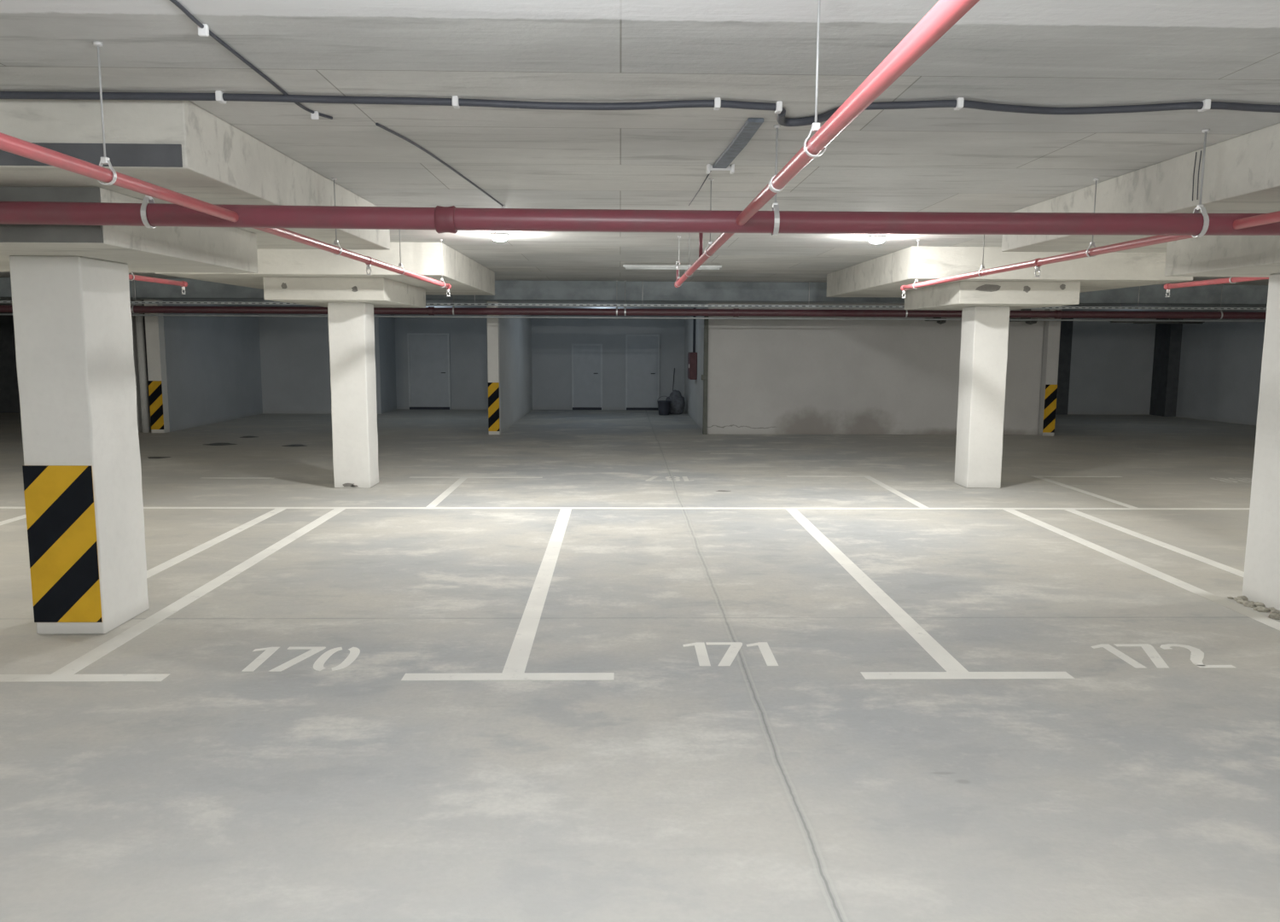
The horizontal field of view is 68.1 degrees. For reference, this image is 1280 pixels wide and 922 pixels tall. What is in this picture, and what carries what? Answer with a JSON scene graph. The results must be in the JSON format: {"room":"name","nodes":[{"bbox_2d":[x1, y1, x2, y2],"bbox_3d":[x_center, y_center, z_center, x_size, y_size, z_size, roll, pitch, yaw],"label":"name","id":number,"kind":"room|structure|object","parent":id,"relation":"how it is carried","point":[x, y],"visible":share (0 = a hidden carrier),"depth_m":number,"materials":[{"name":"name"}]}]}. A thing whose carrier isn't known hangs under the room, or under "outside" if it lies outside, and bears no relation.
{"room":"parking garage","nodes":[
{"label":"parking garage","id":0,"kind":"room"},
{"bbox_2d":[0,312,396,413],"bbox_3d":[-11.575,-2.795,24.860,9.900,2.945,1.900,0,7,-1],"label":"wall","id":1,"kind":"structure","parent":0,"point":[295,361],"depth_m":24.00,"materials":[{"name":"paint"}]},
{"bbox_2d":[162,300,262,431],"bbox_3d":[-9.681,-2.374,21.575,0.250,2.945,5.200,0,7,-1],"label":"wall","id":2,"kind":"structure","parent":0,"point":[213,367],"depth_m":21.13,"materials":[{"name":"paint"}]},
{"bbox_2d":[499,302,532,433],"bbox_3d":[-2.981,-2.441,22.363,0.220,2.945,6.900,0,7,-1],"label":"wall partition","id":3,"kind":"structure","parent":0,"point":[514,333],"depth_m":21.65,"materials":[{"name":"paint"}]},
{"bbox_2d":[394,314,685,409],"bbox_3d":[-2.715,-2.881,25.892,7.860,2.945,0.200,0,7,-1],"label":"wall","id":4,"kind":"structure","parent":0,"point":[552,339],"depth_m":25.80,"materials":[{"name":"paint"}]},
{"bbox_2d":[407,332,451,409],"bbox_3d":[-5.728,-2.429,25.724,1.130,2.060,0.120,0,7,-1],"label":"door","id":5,"kind":"structure","parent":4,"relation":"in","point":[428,353],"depth_m":25.74,"materials":[{"name":"grey paint"}]},
{"bbox_2d":[571,343,602,409],"bbox_3d":[-1.445,-2.291,25.831,0.840,1.800,0.120,0,7,-1],"label":"door","id":6,"kind":"structure","parent":4,"relation":"in","point":[586,358],"depth_m":25.85,"materials":[{"name":"grey paint"}]},
{"bbox_2d":[625,333,659,410],"bbox_3d":[0.070,-2.417,25.847,0.930,2.060,0.120,0,7,-1],"label":"door","id":7,"kind":"structure","parent":4,"relation":"in","point":[642,351],"depth_m":25.86,"materials":[{"name":"grey paint"}]},
{"bbox_2d":[0,304,1266,319],"bbox_3d":[-0.959,-2.696,17.131,30.600,0.159,0.159,0,7,-1],"label":"pipe","id":8,"kind":"object","parent":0,"point":[433,311],"visible":0.85,"depth_m":17.12,"materials":[{"name":"metal"}]},
{"bbox_2d":[0,313,1265,321],"bbox_3d":[-0.959,-2.590,17.105,30.600,0.028,0.028,0,7,-1],"label":"conduit","id":9,"kind":"object","parent":8,"relation":"attached to","point":[0,313],"visible":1,"depth_m":17.13,"materials":[{"name":"metal"}]},
{"bbox_2d":[0,297,1267,311],"bbox_3d":[0.026,-3.792,22.685,33.000,0.315,10.050,0,7,-1],"label":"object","id":10,"kind":"structure","parent":0,"point":[1,299],"depth_m":19.28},
{"bbox_2d":[924,317,946,324],"bbox_3d":[5.890,-2.923,18.860,0.427,0.405,0.080,0,7,-1],"label":"bracket","id":11,"kind":"object","parent":10,"relation":"hanging from","point":[940,322],"visible":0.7,"depth_m":18.85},
{"bbox_2d":[1009,308,1037,324],"bbox_3d":[7.657,-2.919,18.897,0.551,0.405,0.080,0,7,-1],"label":"bracket","id":12,"kind":"object","parent":10,"relation":"hanging from","point":[1026,322],"visible":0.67,"depth_m":18.88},
{"bbox_2d":[1110,303,1178,323],"bbox_3d":[9.913,-2.891,18.596,1.400,0.366,0.070,0,7,-1],"label":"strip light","id":13,"kind":"object","parent":10,"relation":"hanging from","point":[1153,322],"visible":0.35,"depth_m":18.59,"materials":[{"name":"metal"}]},
{"bbox_2d":[1133,306,1204,324],"bbox_3d":[10.942,-3.018,19.609,1.500,0.356,0.070,0,7,-1],"label":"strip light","id":14,"kind":"object","parent":10,"relation":"hanging from","point":[1197,322],"visible":0.3,"depth_m":19.61,"materials":[{"name":"metal"}]},
{"bbox_2d":[0,408,1279,921],"bbox_3d":[0.272,0.623,10.668,33.000,0.200,35.000,0,7,-1],"label":"floor","id":15,"kind":"structure","parent":0,"point":[805,787],"depth_m":4.90,"materials":[{"name":"concrete"}]},
{"bbox_2d":[0,514,26,524],"bbox_3d":[-6.409,0.849,7.799,0.120,0.002,5.270,0,7,-1],"label":"parking line","id":16,"kind":"object","parent":15,"relation":"on","point":[20,517],"visible":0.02,"depth_m":9.76,"materials":[{"name":"paint"}]},
{"bbox_2d":[8,255,149,634],"bbox_3d":[-3.583,-0.103,6.097,0.431,2.340,0.593,0,7,-1],"label":"concrete column","id":17,"kind":"structure","parent":15,"relation":"on","point":[82,471],"depth_m":5.87,"materials":[{"name":"paint"}]},
{"bbox_2d":[0,186,257,273],"bbox_3d":[-3.775,-1.414,5.978,1.900,0.290,2.130,0,7,-1],"label":"column capital","id":18,"kind":"object","parent":17,"relation":"on","point":[159,248],"visible":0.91,"depth_m":5.83,"materials":[{"name":"concrete"}]},
{"bbox_2d":[0,186,103,243],"bbox_3d":[-3.755,-1.281,4.914,1.895,0.280,0.015,0,7,-1],"label":"trim","id":19,"kind":"structure","parent":18,"relation":"attached to","point":[8,233],"depth_m":4.93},
{"bbox_2d":[129,299,142,432],"bbox_3d":[-10.218,-1.871,18.802,0.320,2.630,0.405,0,7,-1],"label":"pier","id":20,"kind":"object","parent":15,"relation":"on","point":[133,317],"visible":0.12,"depth_m":18.95,"materials":[{"name":"paint"}]},
{"bbox_2d":[133,299,150,432],"bbox_3d":[-9.909,-1.877,18.861,0.139,2.630,0.139,0,7,-1],"label":"drain pipe","id":21,"kind":"object","parent":15,"relation":"on","point":[139,319],"visible":0.96,"depth_m":18.83,"materials":[{"name":"paint"}]},
{"bbox_2d":[143,299,169,432],"bbox_3d":[-9.630,-1.878,18.881,0.260,2.630,0.240,0,7,-1],"label":"pier","id":22,"kind":"object","parent":15,"relation":"on","point":[154,324],"visible":0.99,"depth_m":18.81,"materials":[{"name":"paint"}]},
{"bbox_2d":[147,456,171,458],"bbox_3d":[-7.613,-0.053,14.954,0.372,0.003,0.231,0,7,-1],"label":"oil stain","id":23,"kind":"object","parent":15,"relation":"on","point":[148,456],"visible":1,"depth_m":15.00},
{"bbox_2d":[0,508,345,681],"bbox_3d":[-3.266,0.862,7.811,1.205,0.002,5.380,0,7,-1],"label":"parking line","id":24,"kind":"object","parent":15,"relation":"on","point":[66,672],"visible":1,"depth_m":5.94,"materials":[{"name":"paint"}]},
{"bbox_2d":[146,508,285,578],"bbox_3d":[-3.923,0.772,8.507,0.120,0.002,3.950,0,7,-1],"label":"parking line","id":25,"kind":"object","parent":15,"relation":"on","point":[151,572],"visible":0.64,"depth_m":8.62,"materials":[{"name":"paint"}]},
{"bbox_2d":[203,442,237,445],"bbox_3d":[-7.482,-0.300,16.927,0.521,0.003,0.430,4,8,25],"label":"oil stain","id":26,"kind":"object","parent":15,"relation":"on","point":[212,444],"visible":1,"depth_m":16.89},
{"bbox_2d":[201,477,275,477],"bbox_3d":[-5.429,0.228,12.792,0.990,0.002,0.070,0,7,-1],"label":"bay line","id":27,"kind":"object","parent":15,"relation":"on","point":[201,477],"visible":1,"depth_m":12.81,"materials":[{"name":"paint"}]},
{"bbox_2d":[239,436,257,437],"bbox_3d":[-7.549,-0.462,18.225,0.354,0.003,0.295,6,9,39],"label":"oil stain","id":28,"kind":"object","parent":15,"relation":"on","point":[242,436],"visible":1,"depth_m":18.26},
{"bbox_2d":[282,443,306,446],"bbox_3d":[-6.093,-0.272,16.760,0.407,0.003,0.349,5,8,31],"label":"oil stain","id":29,"kind":"object","parent":15,"relation":"on","point":[294,445],"visible":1,"depth_m":16.71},
{"bbox_2d":[241,646,360,671],"bbox_3d":[-1.986,1.154,5.531,0.650,0.002,0.430,0,7,-1],"label":"bay number","id":30,"kind":"object","parent":15,"relation":"on","point":[354,651],"visible":1,"depth_m":5.53,"materials":[{"name":"paint"}]},
{"bbox_2d":[327,302,378,488],"bbox_3d":[-3.630,-0.833,12.024,0.457,2.315,0.471,0,7,-1],"label":"concrete column","id":31,"kind":"structure","parent":15,"relation":"on","point":[351,324],"depth_m":11.82,"materials":[{"name":"paint"}]},
{"bbox_2d":[262,276,425,308],"bbox_3d":[-3.717,-2.161,12.250,1.400,0.265,2.403,0,7,-1],"label":"column capital","id":32,"kind":"object","parent":31,"relation":"on","point":[381,292],"visible":0.99,"depth_m":11.07,"materials":[{"name":"concrete"}]},
{"bbox_2d":[410,476,542,506],"bbox_3d":[-2.217,0.367,11.803,1.810,0.002,2.420,0,7,-1],"label":"parking line","id":33,"kind":"object","parent":15,"relation":"on","point":[459,481],"visible":1,"depth_m":12.44,"materials":[{"name":"paint"}]},
{"bbox_2d":[486,301,500,434],"bbox_3d":[-2.907,-1.841,18.841,0.220,2.630,0.210,0,7,-1],"label":"pier","id":34,"kind":"object","parent":15,"relation":"on","point":[493,343],"visible":1,"depth_m":18.76,"materials":[{"name":"paint"}]},
{"bbox_2d":[401,508,614,680],"bbox_3d":[-0.782,0.867,7.864,1.165,0.002,5.380,0,7,-1],"label":"parking line","id":35,"kind":"object","parent":15,"relation":"on","point":[514,667],"visible":1,"depth_m":5.75,"materials":[{"name":"paint"}]},
{"bbox_2d":[0,506,1249,509],"bbox_3d":[0.523,0.530,10.611,20.500,0.002,0.100,0,7,-1],"label":"divider line","id":36,"kind":"object","parent":15,"relation":"on","point":[753,508],"visible":1,"depth_m":10.61,"materials":[{"name":"paint"}]},
{"bbox_2d":[657,395,670,415],"bbox_3d":[0.618,-1.418,24.230,0.360,0.485,0.360,0,7,-1],"label":"bucket","id":37,"kind":"object","parent":15,"relation":"on","point":[663,405],"visible":1,"depth_m":24.12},
{"bbox_2d":[645,476,693,481],"bbox_3d":[0.395,0.242,12.908,0.660,0.002,0.433,0,7,-1],"label":"bay number","id":38,"kind":"object","parent":15,"relation":"on","point":[685,478],"visible":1,"depth_m":12.85,"materials":[{"name":"paint"}]},
{"bbox_2d":[665,389,685,413],"bbox_3d":[0.919,-1.542,24.636,0.508,0.633,0.627,0,7,-1],"label":"sack","id":39,"kind":"object","parent":15,"relation":"on","point":[677,404],"visible":0.85,"depth_m":24.42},
{"bbox_2d":[682,641,778,665],"bbox_3d":[0.530,1.150,5.654,0.525,0.002,0.430,0,7,-1],"label":"bay number","id":40,"kind":"object","parent":15,"relation":"on","point":[701,649],"visible":1,"depth_m":5.67,"materials":[{"name":"paint"}]},
{"bbox_2d":[786,475,928,507],"bbox_3d":[2.660,0.368,11.987,1.170,0.002,2.580,0,7,-1],"label":"parking line","id":41,"kind":"object","parent":15,"relation":"on","point":[889,488],"visible":1,"depth_m":12.11,"materials":[{"name":"paint"}]},
{"bbox_2d":[785,508,1074,679],"bbox_3d":[1.775,0.873,7.919,1.170,0.002,5.380,0,7,-1],"label":"parking line","id":42,"kind":"object","parent":15,"relation":"on","point":[954,669],"visible":1,"depth_m":5.88,"materials":[{"name":"paint"}]},
{"bbox_2d":[954,305,1009,488],"bbox_3d":[4.423,-0.825,12.273,0.446,2.315,0.475,0,7,-1],"label":"concrete column","id":43,"kind":"structure","parent":15,"relation":"on","point":[985,329],"depth_m":12.08,"materials":[{"name":"paint"}]},
{"bbox_2d":[904,280,1080,309],"bbox_3d":[4.483,-2.132,12.325,1.440,0.265,2.203,0,7,-1],"label":"column capital","id":44,"kind":"object","parent":43,"relation":"on","point":[957,295],"visible":0.91,"depth_m":11.25,"materials":[{"name":"concrete"}]},
{"bbox_2d":[1038,305,1061,436],"bbox_3d":[8.279,-1.824,19.128,0.240,2.630,0.210,0,7,-1],"label":"pier","id":45,"kind":"object","parent":15,"relation":"on","point":[1052,328],"visible":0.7,"depth_m":19.07,"materials":[{"name":"paint"}]},
{"bbox_2d":[1030,475,1137,507],"bbox_3d":[6.174,0.373,12.076,1.260,0.002,2.610,0,7,-1],"label":"parking line","id":46,"kind":"object","parent":15,"relation":"on","point":[1037,476],"visible":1,"depth_m":12.40,"materials":[{"name":"paint"}]},
{"bbox_2d":[1003,509,1279,630],"bbox_3d":[4.195,0.878,7.970,1.170,0.002,5.380,0,7,-1],"label":"parking line","id":47,"kind":"object","parent":15,"relation":"on","point":[1227,603],"visible":1,"depth_m":7.61,"materials":[{"name":"paint"}]},
{"bbox_2d":[1064,509,1244,576],"bbox_3d":[4.862,0.774,8.828,0.120,0.002,3.680,0,7,-1],"label":"parking line","id":48,"kind":"object","parent":15,"relation":"on","point":[1194,555],"visible":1,"depth_m":8.78,"materials":[{"name":"paint"}]},
{"bbox_2d":[1090,643,1235,668],"bbox_3d":[3.100,1.162,5.659,0.655,0.002,0.430,0,7,-1],"label":"bay number","id":49,"kind":"object","parent":15,"relation":"on","point":[1196,655],"visible":1,"depth_m":5.67,"materials":[{"name":"paint"}]},
{"bbox_2d":[1210,477,1251,482],"bbox_3d":[8.256,0.262,13.045,0.635,0.002,0.433,0,7,-1],"label":"bay number","id":50,"kind":"object","parent":15,"relation":"on","point":[1245,479],"visible":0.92,"depth_m":13.03,"materials":[{"name":"paint"}]},
{"bbox_2d":[1227,273,1279,619],"bbox_3d":[4.583,-0.098,6.419,0.600,2.352,0.810,0,7,-1],"label":"concrete column","id":51,"kind":"structure","parent":15,"relation":"on","point":[1261,574],"depth_m":6.67,"materials":[{"name":"paint"}]},
{"bbox_2d":[1164,235,1279,277],"bbox_3d":[4.626,-1.381,6.033,1.500,0.290,1.880,0,7,-1],"label":"column capital","id":52,"kind":"object","parent":51,"relation":"on","point":[1241,256],"visible":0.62,"depth_m":6.36,"materials":[{"name":"concrete"}]},
{"bbox_2d":[0,0,1279,285],"bbox_3d":[0.287,-2.498,10.277,33.000,0.200,35.000,0,7,-1],"label":"ceiling","id":53,"kind":"structure","parent":0,"point":[1037,53],"depth_m":4.18,"materials":[{"name":"concrete"}]},
{"bbox_2d":[92,40,116,185],"bbox_3d":[-2.029,-1.307,3.574,0.071,0.519,0.034,0,7,-1],"label":"hanger","id":54,"kind":"object","parent":53,"relation":"hanging from","point":[105,160],"visible":0.9,"depth_m":3.58,"materials":[{"name":"metal"}]},
{"bbox_2d":[0,132,451,296],"bbox_3d":[-2.046,-1.139,4.350,0.064,0.143,13.000,0,7,-1],"label":"pipe","id":55,"kind":"object","parent":54,"relation":"hanging from","point":[8,143],"visible":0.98,"depth_m":3.96,"materials":[{"name":"metal"}]},
{"bbox_2d":[131,279,135,313],"bbox_3d":[-9.056,-2.954,16.929,0.036,0.636,0.150,0,7,-1],"label":"hanger","id":56,"kind":"object","parent":53,"relation":"hanging from","point":[132,280],"visible":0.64,"depth_m":16.91,"materials":[{"name":"metal"}]},
{"bbox_2d":[0,98,389,250],"bbox_3d":[-3.730,-1.754,6.254,3.200,0.315,3.900,0,7,-1],"label":"ceiling beam","id":57,"kind":"structure","parent":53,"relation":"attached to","point":[223,164],"depth_m":4.67,"materials":[{"name":"concrete"}]},
{"bbox_2d":[0,142,182,167],"bbox_3d":[-3.700,-1.408,4.326,3.180,0.101,0.012,0,7,-1],"label":"ceiling beam recess","id":58,"kind":"structure","parent":57,"relation":"attached to","point":[119,154],"depth_m":4.35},
{"bbox_2d":[140,194,156,227],"bbox_3d":[-2.500,-1.299,4.825,0.026,0.221,0.132,0,7,-1],"label":"hanger","id":59,"kind":"object","parent":57,"relation":"hanging from","point":[147,198],"visible":0.66,"depth_m":4.79,"materials":[{"name":"metal"}]},
{"bbox_2d":[169,0,332,119],"bbox_3d":[-1.528,-1.476,3.010,0.087,0.040,3.403,0,7,-1],"label":"cable","id":60,"kind":"object","parent":53,"relation":"attached to","point":[203,29],"visible":0.95,"depth_m":3.60,"materials":[{"name":"black plastic"}]},
{"bbox_2d":[155,241,494,295],"bbox_3d":[-3.869,-2.553,12.839,3.200,0.365,4.530,0,7,-1],"label":"ceiling beam","id":61,"kind":"structure","parent":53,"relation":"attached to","point":[466,276],"depth_m":10.63,"materials":[{"name":"concrete"}]},
{"bbox_2d":[331,177,342,255],"bbox_3d":[-2.090,-1.674,6.500,0.071,0.519,0.034,0,7,-1],"label":"hanger","id":62,"kind":"object","parent":53,"relation":"hanging from","point":[336,241],"visible":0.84,"depth_m":6.51,"materials":[{"name":"metal"}]},
{"bbox_2d":[0,90,782,113],"bbox_3d":[-1.365,-1.630,4.273,4.046,0.045,0.115,0,7,-2],"label":"cable","id":63,"kind":"object","parent":53,"relation":"attached to","point":[218,96],"visible":1,"depth_m":4.28,"materials":[{"name":"black plastic"}]},
{"bbox_2d":[397,229,404,274],"bbox_3d":[-2.130,-1.912,8.405,0.071,0.519,0.034,0,7,-1],"label":"hanger","id":64,"kind":"object","parent":53,"relation":"hanging from","point":[399,264],"visible":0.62,"depth_m":8.41,"materials":[{"name":"metal"}]},
{"bbox_2d":[375,122,505,208],"bbox_3d":[-1.208,-1.883,6.279,0.063,0.040,2.956,1,7,4],"label":"cable","id":65,"kind":"object","parent":53,"relation":"attached to","point":[376,124],"visible":0.91,"depth_m":5.70,"materials":[{"name":"black plastic"}]},
{"bbox_2d":[439,238,445,287],"bbox_3d":[-2.171,-2.158,10.369,0.071,0.519,0.034,0,7,-1],"label":"hanger","id":66,"kind":"object","parent":53,"relation":"hanging from","point":[441,278],"visible":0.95,"depth_m":10.37,"materials":[{"name":"metal"}]},
{"bbox_2d":[489,232,509,241],"bbox_3d":[-1.443,-2.299,9.742,0.196,0.078,0.196,0,7,-1],"label":"ceiling lamp","id":67,"kind":"object","parent":53,"relation":"attached to","point":[499,236],"visible":1,"depth_m":9.68,"materials":[{"name":"white plastic"}]},
{"bbox_2d":[491,234,507,241],"bbox_3d":[-1.443,-2.287,9.743,0.164,0.054,0.164,0,7,-1],"label":"diffuser","id":68,"kind":"object","parent":67,"relation":"attached to","point":[497,237],"depth_m":9.69,"materials":[{"name":"white"}]},
{"bbox_2d":[624,280,626,316],"bbox_3d":[-0.268,-2.935,17.116,0.036,0.636,0.150,0,7,-1],"label":"hanger","id":69,"kind":"object","parent":53,"relation":"hanging from","point":[625,281],"visible":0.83,"depth_m":17.10,"materials":[{"name":"metal"}]},
{"bbox_2d":[0,279,1266,310],"bbox_3d":[-0.953,-2.990,16.882,30.600,0.465,0.223,0,7,-1],"label":"cable tray","id":70,"kind":"object","parent":53,"relation":"hanging from","point":[1137,307],"visible":0.63,"depth_m":16.87,"materials":[{"name":"metal"}]},
{"bbox_2d":[0,277,1268,304],"bbox_3d":[0.135,-3.124,17.471,33.000,0.345,0.465,0,7,-1],"label":"ceiling beam","id":71,"kind":"structure","parent":53,"relation":"attached to","point":[504,290],"depth_m":17.28,"materials":[{"name":"concrete"}]},
{"bbox_2d":[0,201,1279,235],"bbox_3d":[-0.701,-1.242,4.870,30.600,0.146,0.137,0,7,-1],"label":"pipe","id":72,"kind":"object","parent":53,"relation":"hanging from","point":[441,219],"visible":0.98,"depth_m":4.84,"materials":[{"name":"metal"}]},
{"bbox_2d":[674,0,979,287],"bbox_3d":[0.532,-1.290,4.058,0.064,0.382,12.350,0,7,-1],"label":"pipe","id":73,"kind":"object","parent":72,"relation":"attached to","point":[945,14],"visible":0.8,"depth_m":2.33,"materials":[{"name":"metal"}]},
{"bbox_2d":[900,210,1279,297],"bbox_3d":[3.100,-1.115,4.351,0.064,0.143,12.780,0,7,-1],"label":"pipe","id":74,"kind":"object","parent":72,"relation":"attached to","point":[1274,217],"visible":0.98,"depth_m":6.38,"materials":[{"name":"metal"}]},
{"bbox_2d":[622,262,721,269],"bbox_3d":[0.454,-2.727,13.276,1.380,0.091,0.070,0,7,-1],"label":"strip light","id":75,"kind":"object","parent":53,"relation":"attached to","point":[637,266],"visible":1,"depth_m":13.25,"materials":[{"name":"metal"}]},
{"bbox_2d":[674,235,681,286],"bbox_3d":[0.408,-2.091,9.928,0.071,0.519,0.034,0,7,-1],"label":"hanger","id":76,"kind":"object","parent":53,"relation":"hanging from","point":[678,236],"visible":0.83,"depth_m":9.92,"materials":[{"name":"metal"}]},
{"bbox_2d":[685,232,692,276],"bbox_3d":[0.440,-1.904,8.440,0.071,0.519,0.034,0,7,-1],"label":"hanger","id":77,"kind":"object","parent":53,"relation":"hanging from","point":[689,264],"visible":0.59,"depth_m":8.45,"materials":[{"name":"metal"}]},
{"bbox_2d":[704,178,715,256],"bbox_3d":[0.481,-1.656,6.456,0.071,0.519,0.034,0,7,-1],"label":"hanger","id":78,"kind":"object","parent":53,"relation":"hanging from","point":[710,242],"visible":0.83,"depth_m":6.44,"materials":[{"name":"metal"}]},
{"bbox_2d":[688,117,763,205],"bbox_3d":[0.498,-1.854,6.149,0.170,0.050,2.960,0,7,-1],"label":"duct","id":79,"kind":"object","parent":53,"relation":"attached to","point":[751,126],"visible":1,"depth_m":5.31,"materials":[{"name":"grey metal"}]},
{"bbox_2d":[771,124,780,235],"bbox_3d":[0.700,-1.441,4.874,0.036,0.550,0.132,0,7,-1],"label":"hanger","id":80,"kind":"object","parent":53,"relation":"hanging from","point":[775,206],"visible":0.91,"depth_m":4.85,"materials":[{"name":"metal"}]},
{"bbox_2d":[776,106,839,126],"bbox_3d":[0.858,-1.651,4.526,0.429,0.045,0.258,3,8,20],"label":"cable","id":81,"kind":"object","parent":53,"relation":"attached to","point":[781,119],"visible":0.61,"depth_m":4.61,"materials":[{"name":"grey plastic"}]},
{"bbox_2d":[803,0,826,157],"bbox_3d":[0.555,-1.218,2.964,0.071,0.519,0.034,0,7,-1],"label":"hanger","id":82,"kind":"object","parent":53,"relation":"hanging from","point":[815,126],"visible":0.84,"depth_m":2.97,"materials":[{"name":"metal"}]},
{"bbox_2d":[866,234,886,243],"bbox_3d":[2.447,-2.287,9.795,0.196,0.078,0.196,0,7,-1],"label":"ceiling lamp","id":83,"kind":"object","parent":53,"relation":"attached to","point":[873,238],"visible":1,"depth_m":9.73,"materials":[{"name":"white plastic"}]},
{"bbox_2d":[868,237,884,243],"bbox_3d":[2.447,-2.275,9.796,0.164,0.054,0.164,0,7,-1],"label":"diffuser","id":84,"kind":"object","parent":83,"relation":"attached to","point":[873,240],"depth_m":9.74,"materials":[{"name":"white"}]},
{"bbox_2d":[913,239,919,289],"bbox_3d":[2.979,-2.110,10.181,0.071,0.519,0.034,0,7,-1],"label":"hanger","id":85,"kind":"object","parent":53,"relation":"hanging from","point":[917,241],"visible":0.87,"depth_m":10.18,"materials":[{"name":"metal"}]},
{"bbox_2d":[977,234,985,277],"bbox_3d":[3.018,-1.877,8.316,0.071,0.519,0.034,0,7,-1],"label":"hanger","id":86,"kind":"object","parent":53,"relation":"hanging from","point":[982,265],"visible":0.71,"depth_m":8.33,"materials":[{"name":"metal"}]},
{"bbox_2d":[826,245,1192,296],"bbox_3d":[4.689,-2.540,13.061,3.280,0.365,4.450,0,7,-1],"label":"ceiling beam","id":87,"kind":"structure","parent":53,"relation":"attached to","point":[884,276],"depth_m":10.88,"materials":[{"name":"concrete"}]},
{"bbox_2d":[864,97,1279,114],"bbox_3d":[2.560,-1.623,4.365,3.103,0.045,0.177,0,7,-1],"label":"cable","id":88,"kind":"object","parent":53,"relation":"attached to","point":[1204,105],"visible":0.97,"depth_m":4.33,"materials":[{"name":"grey plastic"}]},
{"bbox_2d":[1086,178,1099,257],"bbox_3d":[3.058,-1.634,6.381,0.071,0.519,0.034,0,7,-1],"label":"hanger","id":89,"kind":"object","parent":53,"relation":"hanging from","point":[1092,243],"visible":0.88,"depth_m":6.39,"materials":[{"name":"metal"}]},
{"bbox_2d":[1001,122,1279,252],"bbox_3d":[4.810,-1.723,6.337,3.320,0.315,3.700,0,7,-1],"label":"beam","id":90,"kind":"structure","parent":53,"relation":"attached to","point":[1242,173],"depth_m":5.59,"materials":[{"name":"concrete"}]},
{"bbox_2d":[1192,150,1201,200],"bbox_3d":[3.161,-1.619,5.380,0.012,0.270,0.051,0,7,-1],"label":"wire","id":91,"kind":"object","parent":90,"relation":"attached to","point":[1201,150],"visible":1,"depth_m":5.37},
{"bbox_2d":[1191,128,1210,237],"bbox_3d":[2.919,-1.440,4.921,0.036,0.544,0.132,0,7,-1],"label":"hanger","id":92,"kind":"object","parent":53,"relation":"hanging from","point":[1200,206],"visible":0.88,"depth_m":4.90,"materials":[{"name":"metal"}]},
{"bbox_2d":[1218,284,1223,319],"bbox_3d":[10.640,-2.912,17.348,0.036,0.636,0.150,0,7,-1],"label":"hanger","id":93,"kind":"object","parent":53,"relation":"hanging from","point":[1221,284],"visible":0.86,"depth_m":17.33,"materials":[{"name":"metal"}]},
{"bbox_3d":[-5.056,-2.048,9.375,0.071,0.519,0.034,0,7,-1],"label":"hanger","id":94,"kind":"object","parent":53,"relation":"hanging from","visible":0},
{"bbox_2d":[128,273,187,294],"bbox_3d":[-5.015,-1.534,7.389,0.064,0.143,6.450,0,7,-1],"label":"pipe","id":95,"kind":"object","parent":94,"relation":"hanging from","point":[182,283],"visible":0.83,"depth_m":9.97,"materials":[{"name":"metal"}]},
{"bbox_3d":[5.673,-1.953,9.027,0.071,0.519,0.034,0,7,-1],"label":"hanger","id":96,"kind":"object","parent":53,"relation":"hanging from","visible":0},
{"bbox_2d":[1163,276,1268,296],"bbox_3d":[5.709,-1.471,7.294,0.064,0.143,5.800,0,7,-1],"label":"pipe","id":97,"kind":"object","parent":96,"relation":"hanging from","point":[1167,286],"visible":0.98,"depth_m":9.41,"materials":[{"name":"metal"}]},
{"bbox_2d":[684,303,707,429],"bbox_3d":[1.385,-2.447,22.580,0.200,2.945,6.650,0,7,-1],"label":"wall","id":98,"kind":"structure","parent":0,"point":[693,388],"depth_m":22.00,"materials":[{"name":"paint"}]},
{"bbox_2d":[687,308,697,379],"bbox_3d":[1.204,-2.704,21.863,0.185,1.630,0.640,0,7,-1],"label":"electrical box","id":99,"kind":"object","parent":98,"relation":"attached to","point":[692,357],"visible":1,"depth_m":21.64,"materials":[{"name":"metal"}]},
{"bbox_2d":[707,302,1045,434],"bbox_3d":[4.866,-2.014,19.255,7.020,2.945,0.200,0,7,-1],"label":"wall","id":100,"kind":"structure","parent":0,"point":[765,376],"depth_m":19.18,"materials":[{"name":"paint"}]},
{"bbox_2d":[701,315,708,434],"bbox_3d":[1.296,-1.782,19.052,0.135,2.500,0.110,0,7,-1],"label":"guard","id":101,"kind":"object","parent":100,"relation":"attached to","point":[704,376],"visible":0.79,"depth_m":19.04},
{"bbox_2d":[1055,318,1073,414],"bbox_3d":[10.853,-2.698,24.940,0.950,2.945,0.100,0,7,-1],"label":"column","id":102,"kind":"structure","parent":0,"point":[1066,334],"depth_m":24.92,"materials":[{"name":"paint"}]},
{"bbox_2d":[1067,318,1156,414],"bbox_3d":[10.965,-2.716,25.091,5.420,2.945,0.200,0,7,-1],"label":"wall","id":103,"kind":"structure","parent":0,"point":[1111,367],"depth_m":25.05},
{"bbox_2d":[1149,318,1183,416],"bbox_3d":[13.958,-2.654,24.708,0.750,2.945,0.700,0,7,-1],"label":"pier","id":104,"kind":"object","parent":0,"point":[1168,336],"visible":0.43,"depth_m":24.51,"materials":[{"name":"paint"}]},
{"bbox_2d":[1175,310,1266,425],"bbox_3d":[14.466,-2.162,20.799,0.199,2.945,7.266,-1,7,-8],"label":"wall","id":105,"kind":"structure","parent":0,"point":[1221,362],"depth_m":22.95,"materials":[{"name":"paint"}]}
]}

